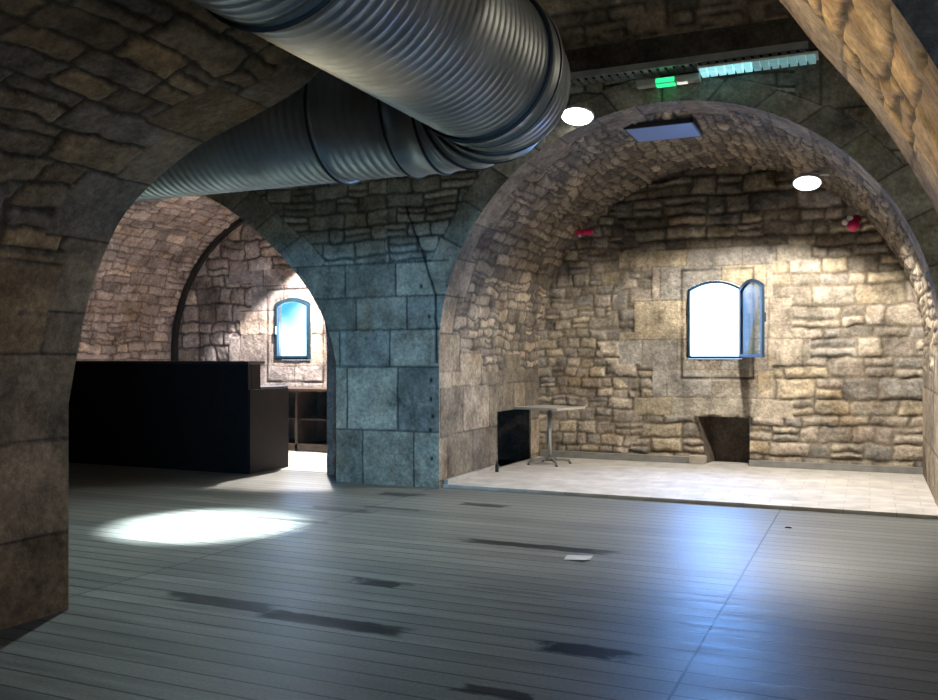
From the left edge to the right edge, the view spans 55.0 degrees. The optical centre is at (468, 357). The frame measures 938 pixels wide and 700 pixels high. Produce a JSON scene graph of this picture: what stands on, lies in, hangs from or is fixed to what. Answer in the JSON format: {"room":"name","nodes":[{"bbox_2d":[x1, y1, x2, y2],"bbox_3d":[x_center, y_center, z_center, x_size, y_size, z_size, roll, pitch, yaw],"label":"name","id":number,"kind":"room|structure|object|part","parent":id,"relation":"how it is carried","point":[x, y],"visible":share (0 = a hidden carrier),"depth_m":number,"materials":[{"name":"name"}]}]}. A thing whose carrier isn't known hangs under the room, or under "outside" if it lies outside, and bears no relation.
{"room":"vaulted stone cellar","nodes":[
{"label":"vaulted stone cellar","id":0,"kind":"room"},
{"bbox_2d":[76,195,327,410],"bbox_3d":[-3.191,-0.533,12.597,4.694,3.767,2.760,0,0,24],"label":"ceiling","id":1,"kind":"structure","parent":0,"point":[148,260],"depth_m":13.48,"materials":[{"name":"stone"}]},
{"bbox_2d":[326,325,335,474],"bbox_3d":[-3.594,-0.515,11.277,5.100,3.729,0.001,0,0,24],"label":"trim","id":2,"kind":"structure","parent":1,"relation":"attached to","point":[331,371],"depth_m":10.38,"materials":[{"name":"stone"}]},
{"bbox_2d":[0,450,937,699],"bbox_3d":[-1.205,1.433,4.915,18.400,0.235,16.200,0,0,24],"label":"floor","id":3,"kind":"structure","parent":0,"point":[184,584],"depth_m":5.29,"materials":[{"name":"grey wood"}]},
{"bbox_2d":[69,361,287,473],"bbox_3d":[-4.014,0.694,11.513,3.540,1.312,0.790,0,0,24],"label":"bar counter","id":4,"kind":"object","parent":3,"relation":"on","point":[209,416],"depth_m":10.93,"materials":[{"name":"black wood"}]},
{"bbox_3d":[-2.400,0.860,10.811,0.020,0.980,0.760,0,0,24],"label":"panel","id":5,"kind":"part","parent":4,"relation":"part of","materials":[{"name":"brown wood"}]},
{"bbox_2d":[261,385,287,388],"bbox_3d":[-3.954,0.365,11.623,3.500,0.040,0.530,0,0,24],"label":"countertop","id":6,"kind":"structure","parent":4,"relation":"on","point":[262,386],"depth_m":10.90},
{"bbox_2d":[288,387,326,451],"bbox_3d":[-2.200,0.892,13.130,4.200,0.905,0.600,0,0,24],"label":"bar","id":7,"kind":"object","parent":3,"relation":"on","point":[307,406],"visible":0.12,"depth_m":13.22,"materials":[{"name":"brown wood"}]},
{"bbox_2d":[288,387,326,391],"bbox_3d":[-2.200,0.460,13.130,4.200,0.040,0.600,0,0,24],"label":"countertop","id":8,"kind":"structure","parent":7,"relation":"on","point":[303,389],"depth_m":12.94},
{"bbox_2d":[288,416,326,420],"bbox_3d":[-2.192,0.885,13.148,4.100,0.025,0.440,0,0,24],"label":"shelf","id":9,"kind":"object","parent":7,"relation":"attached to","point":[290,418],"depth_m":13.08,"materials":[{"name":"brown wood"}]},
{"bbox_2d":[495,461,498,471],"bbox_3d":[0.323,1.252,10.387,0.044,0.126,0.043,0,0,24],"label":"bottle","id":10,"kind":"object","parent":3,"relation":"on","point":[496,464],"visible":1,"depth_m":10.37,"materials":[{"name":"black glass"}]},
{"bbox_2d":[497,409,530,466],"bbox_3d":[0.263,0.995,11.420,0.690,0.710,1.120,0,0,24],"label":"board","id":11,"kind":"object","parent":3,"relation":"on","point":[513,442],"depth_m":11.88,"materials":[{"name":"black"}]},
{"bbox_2d":[513,405,584,466],"bbox_3d":[0.996,0.958,11.138,0.640,0.714,0.640,0,0,39],"label":"bistro table","id":12,"kind":"object","parent":3,"relation":"on","point":[549,408],"visible":1,"depth_m":11.11,"materials":[{"name":"grey metal"}]},
{"bbox_3d":[0.846,1.268,11.103,0.252,0.077,0.044,0,0,-13],"label":"leg","id":13,"kind":"part","parent":12,"relation":"part of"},
{"bbox_3d":[1.146,1.268,11.172,0.252,0.077,0.044,0,0,-13],"label":"leg","id":14,"kind":"part","parent":12,"relation":"part of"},
{"bbox_2d":[564,555,592,559],"bbox_3d":[0.736,1.343,6.054,0.170,0.013,0.150,0,0,24],"label":"paper scrap","id":15,"kind":"object","parent":3,"relation":"on","point":[568,557],"visible":1,"depth_m":6.03,"materials":[{"name":"white paper"}]},
{"bbox_2d":[0,0,937,629],"bbox_3d":[-0.569,-0.320,3.110,4.317,3.339,1.897,0,0,24],"label":"stone arch","id":16,"kind":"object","parent":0,"point":[99,99],"depth_m":4.05,"materials":[{"name":"stone"}]},
{"bbox_2d":[79,6,937,340],"bbox_3d":[0.892,-1.150,3.478,11.200,5.000,0.001,0,0,24],"label":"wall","id":17,"kind":"structure","parent":0,"point":[784,6],"depth_m":3.35,"materials":[{"name":"stone"}]},
{"bbox_2d":[178,164,923,466],"bbox_3d":[0.208,-0.625,12.454,11.450,3.950,0.088,0,0,24],"label":"wall","id":18,"kind":"structure","parent":0,"point":[839,377],"depth_m":11.24,"materials":[{"name":"stone"}]},
{"bbox_2d":[171,218,244,360],"bbox_3d":[-2.707,-0.515,13.687,4.620,3.730,0.075,0,0,24],"label":"trim","id":19,"kind":"structure","parent":18,"relation":"attached to","point":[178,315],"depth_m":14.46,"materials":[{"name":"black metal"}]},
{"bbox_2d":[274,298,310,359],"bbox_3d":[-2.691,-0.445,13.722,0.656,0.946,0.118,0,0,24],"label":"window","id":20,"kind":"structure","parent":18,"relation":"in","point":[307,304],"depth_m":13.70,"materials":[{"name":"blue metal"}]},
{"bbox_2d":[279,298,310,355],"bbox_3d":[-2.619,-0.445,13.884,0.900,1.070,0.344,0,0,24],"label":"trim","id":21,"kind":"structure","parent":18,"relation":"attached to","point":[280,307],"depth_m":14.16,"materials":[{"name":"stone"}]},
{"bbox_2d":[540,450,688,463],"bbox_3d":[1.866,1.275,11.653,1.970,0.085,0.090,0,0,24],"label":"baseboard","id":22,"kind":"structure","parent":18,"relation":"attached to","point":[555,453],"depth_m":11.59,"materials":[{"name":"stone"}]},
{"bbox_2d":[689,455,706,463],"bbox_3d":[2.851,1.265,11.210,0.200,0.100,0.130,0,0,24],"label":"baseboard","id":23,"kind":"structure","parent":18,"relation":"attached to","point":[693,459],"depth_m":11.15,"materials":[{"name":"beige stone"}]},
{"bbox_2d":[697,416,749,462],"bbox_3d":[3.229,1.036,11.320,0.630,0.628,0.430,0,0,24],"label":"niche","id":24,"kind":"object","parent":18,"relation":"attached to","point":[725,439],"depth_m":11.49,"materials":[{"name":"stone"}]},
{"bbox_2d":[688,279,765,358],"bbox_3d":[3.216,-0.475,10.972,0.385,0.966,1.147,0,0,-36],"label":"window","id":25,"kind":"structure","parent":18,"relation":"in","point":[760,284],"depth_m":10.98,"materials":[{"name":"blue metal"}]},
{"bbox_3d":[3.363,-0.475,10.720,0.006,0.870,0.550,0,0,-8],"label":"pane","id":26,"kind":"part","parent":25,"relation":"part of","materials":[{"name":"clear glass"}]},
{"bbox_2d":[749,460,922,474],"bbox_3d":[4.301,1.280,10.569,1.940,0.075,0.090,0,0,24],"label":"baseboard","id":27,"kind":"structure","parent":18,"relation":"attached to","point":[754,463],"depth_m":10.52,"materials":[{"name":"stone"}]},
{"bbox_2d":[204,50,937,487],"bbox_3d":[-1.383,-0.675,9.800,13.100,4.050,0.059,0,0,24],"label":"wall","id":28,"kind":"structure","parent":0,"point":[430,218],"depth_m":9.46,"materials":[{"name":"stone"}]},
{"bbox_2d":[444,465,494,483],"bbox_3d":[0.048,1.290,10.027,0.050,0.050,1.420,0,0,24],"label":"baseboard","id":29,"kind":"structure","parent":28,"relation":"attached to","point":[490,468],"depth_m":9.87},
{"bbox_2d":[561,102,593,124],"bbox_3d":[1.032,-2.343,8.538,0.326,0.224,0.352,0,0,24],"label":"ceiling lamp","id":30,"kind":"object","parent":28,"relation":"attached to","point":[579,113],"visible":0.93,"depth_m":8.46,"materials":[{"name":"white plastic"}]},
{"bbox_2d":[562,108,592,124],"bbox_3d":[1.024,-2.281,8.520,0.294,0.100,0.283,0,0,24],"label":"diffuser","id":31,"kind":"object","parent":30,"relation":"attached to","point":[573,116],"depth_m":8.46,"materials":[{"name":"white plastic"}]},
{"bbox_2d":[636,73,700,88],"bbox_3d":[1.827,-2.536,8.258,0.580,0.068,0.106,0,0,24],"label":"exit light","id":32,"kind":"object","parent":28,"relation":"attached to","point":[669,81],"visible":1,"depth_m":8.22,"materials":[{"name":"plastic"}]},
{"bbox_2d":[570,41,808,86],"bbox_3d":[1.618,-2.640,8.305,2.850,0.100,0.274,0,0,24],"label":"cable tray","id":33,"kind":"object","parent":28,"relation":"attached to","point":[685,64],"visible":0.62,"depth_m":8.12,"materials":[{"name":"metal"}]},
{"bbox_2d":[697,51,818,77],"bbox_3d":[2.521,-2.561,7.875,1.000,0.056,0.200,0,0,24],"label":"strip light","id":34,"kind":"object","parent":33,"relation":"attached to","point":[784,61],"visible":1,"depth_m":7.82,"materials":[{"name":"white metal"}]},
{"bbox_2d":[700,62,752,77],"bbox_3d":[2.277,-2.551,7.973,0.433,0.035,0.165,0,0,24],"label":"diffuser","id":35,"kind":"object","parent":34,"relation":"attached to","point":[729,67],"depth_m":7.93,"materials":[{"name":"teal plastic"}]},
{"bbox_2d":[752,54,815,70],"bbox_3d":[2.723,-2.551,7.775,0.508,0.035,0.165,0,0,24],"label":"diffuser","id":36,"kind":"object","parent":34,"relation":"attached to","point":[792,59],"depth_m":7.74,"materials":[{"name":"teal plastic"}]},
{"bbox_2d":[565,17,816,72],"bbox_3d":[0.692,-2.975,9.177,18.200,0.550,0.570,0,0,24],"label":"ceiling beam","id":37,"kind":"structure","parent":28,"relation":"attached to","point":[783,30],"depth_m":8.83,"materials":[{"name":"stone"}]},
{"bbox_2d":[601,48,818,77],"bbox_3d":[3.114,-2.670,7.732,5.600,0.023,0.024,0,0,24],"label":"conduit","id":38,"kind":"object","parent":28,"relation":"attached to","point":[810,49],"visible":0.02,"depth_m":7.80,"materials":[{"name":"black metal"}]},
{"bbox_2d":[536,0,791,50],"bbox_3d":[-0.408,-3.578,6.704,18.201,1.138,4.995,0,0,24],"label":"ceiling","id":39,"kind":"structure","parent":0,"point":[579,24],"depth_m":8.44,"materials":[{"name":"stone"}]},
{"bbox_2d":[135,0,570,200],"bbox_3d":[-5.507,-2.365,3.813,10.680,2.809,6.873,0,0,24],"label":"ventilation duct","id":40,"kind":"object","parent":39,"relation":"hanging from","point":[416,89],"visible":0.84,"depth_m":3.85,"materials":[{"name":"metal"}]},
{"bbox_2d":[439,100,937,505],"bbox_3d":[2.451,-0.532,9.838,4.698,3.765,3.210,0,0,24],"label":"archway","id":41,"kind":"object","parent":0,"point":[507,264],"depth_m":9.90,"materials":[{"name":"stone"}]},
{"bbox_2d":[574,226,592,236],"bbox_3d":[1.470,-1.636,11.549,0.249,0.192,0.140,0,0,24],"label":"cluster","id":42,"kind":"object","parent":41,"relation":"attached to","point":[580,232],"visible":1,"depth_m":11.51,"materials":[{"name":"red plastic"}]},
{"bbox_2d":[623,117,702,142],"bbox_3d":[1.999,-2.334,9.235,0.690,0.051,0.600,0,0,24],"label":"ceiling hatch","id":43,"kind":"object","parent":41,"relation":"attached to","point":[683,127],"visible":0.94,"depth_m":9.13,"materials":[{"name":"blue glass"}]},
{"bbox_3d":[1.999,-2.315,9.235,0.650,0.012,0.560,0,0,24],"label":"blue pane","id":44,"kind":"part","parent":43,"relation":"part of","materials":[{"name":"blue glass"}]},
{"bbox_2d":[792,169,828,189],"bbox_3d":[3.465,-1.806,9.132,0.348,0.174,0.273,0,0,24],"label":"ceiling lamp","id":45,"kind":"object","parent":41,"relation":"attached to","point":[805,181],"visible":1,"depth_m":9.07,"materials":[{"name":"white plastic"}]},
{"bbox_2d":[794,176,820,189],"bbox_3d":[3.436,-1.771,9.143,0.254,0.104,0.240,0,0,24],"label":"diffuser","id":46,"kind":"object","parent":45,"relation":"attached to","point":[800,182],"depth_m":9.09,"materials":[{"name":"white plastic"}]},
{"bbox_2d":[842,213,860,231],"bbox_3d":[4.371,-1.555,10.285,0.201,0.232,0.172,0,0,24],"label":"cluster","id":47,"kind":"object","parent":41,"relation":"attached to","point":[852,222],"visible":1,"depth_m":10.23,"materials":[{"name":"red plastic"}]},
{"bbox_2d":[891,0,937,68],"bbox_3d":[0.290,-1.150,2.145,11.218,5.000,0.357,0,0,20],"label":"wall","id":48,"kind":"structure","parent":0,"point":[921,16],"depth_m":2.06,"materials":[{"name":"stone"}]}
]}

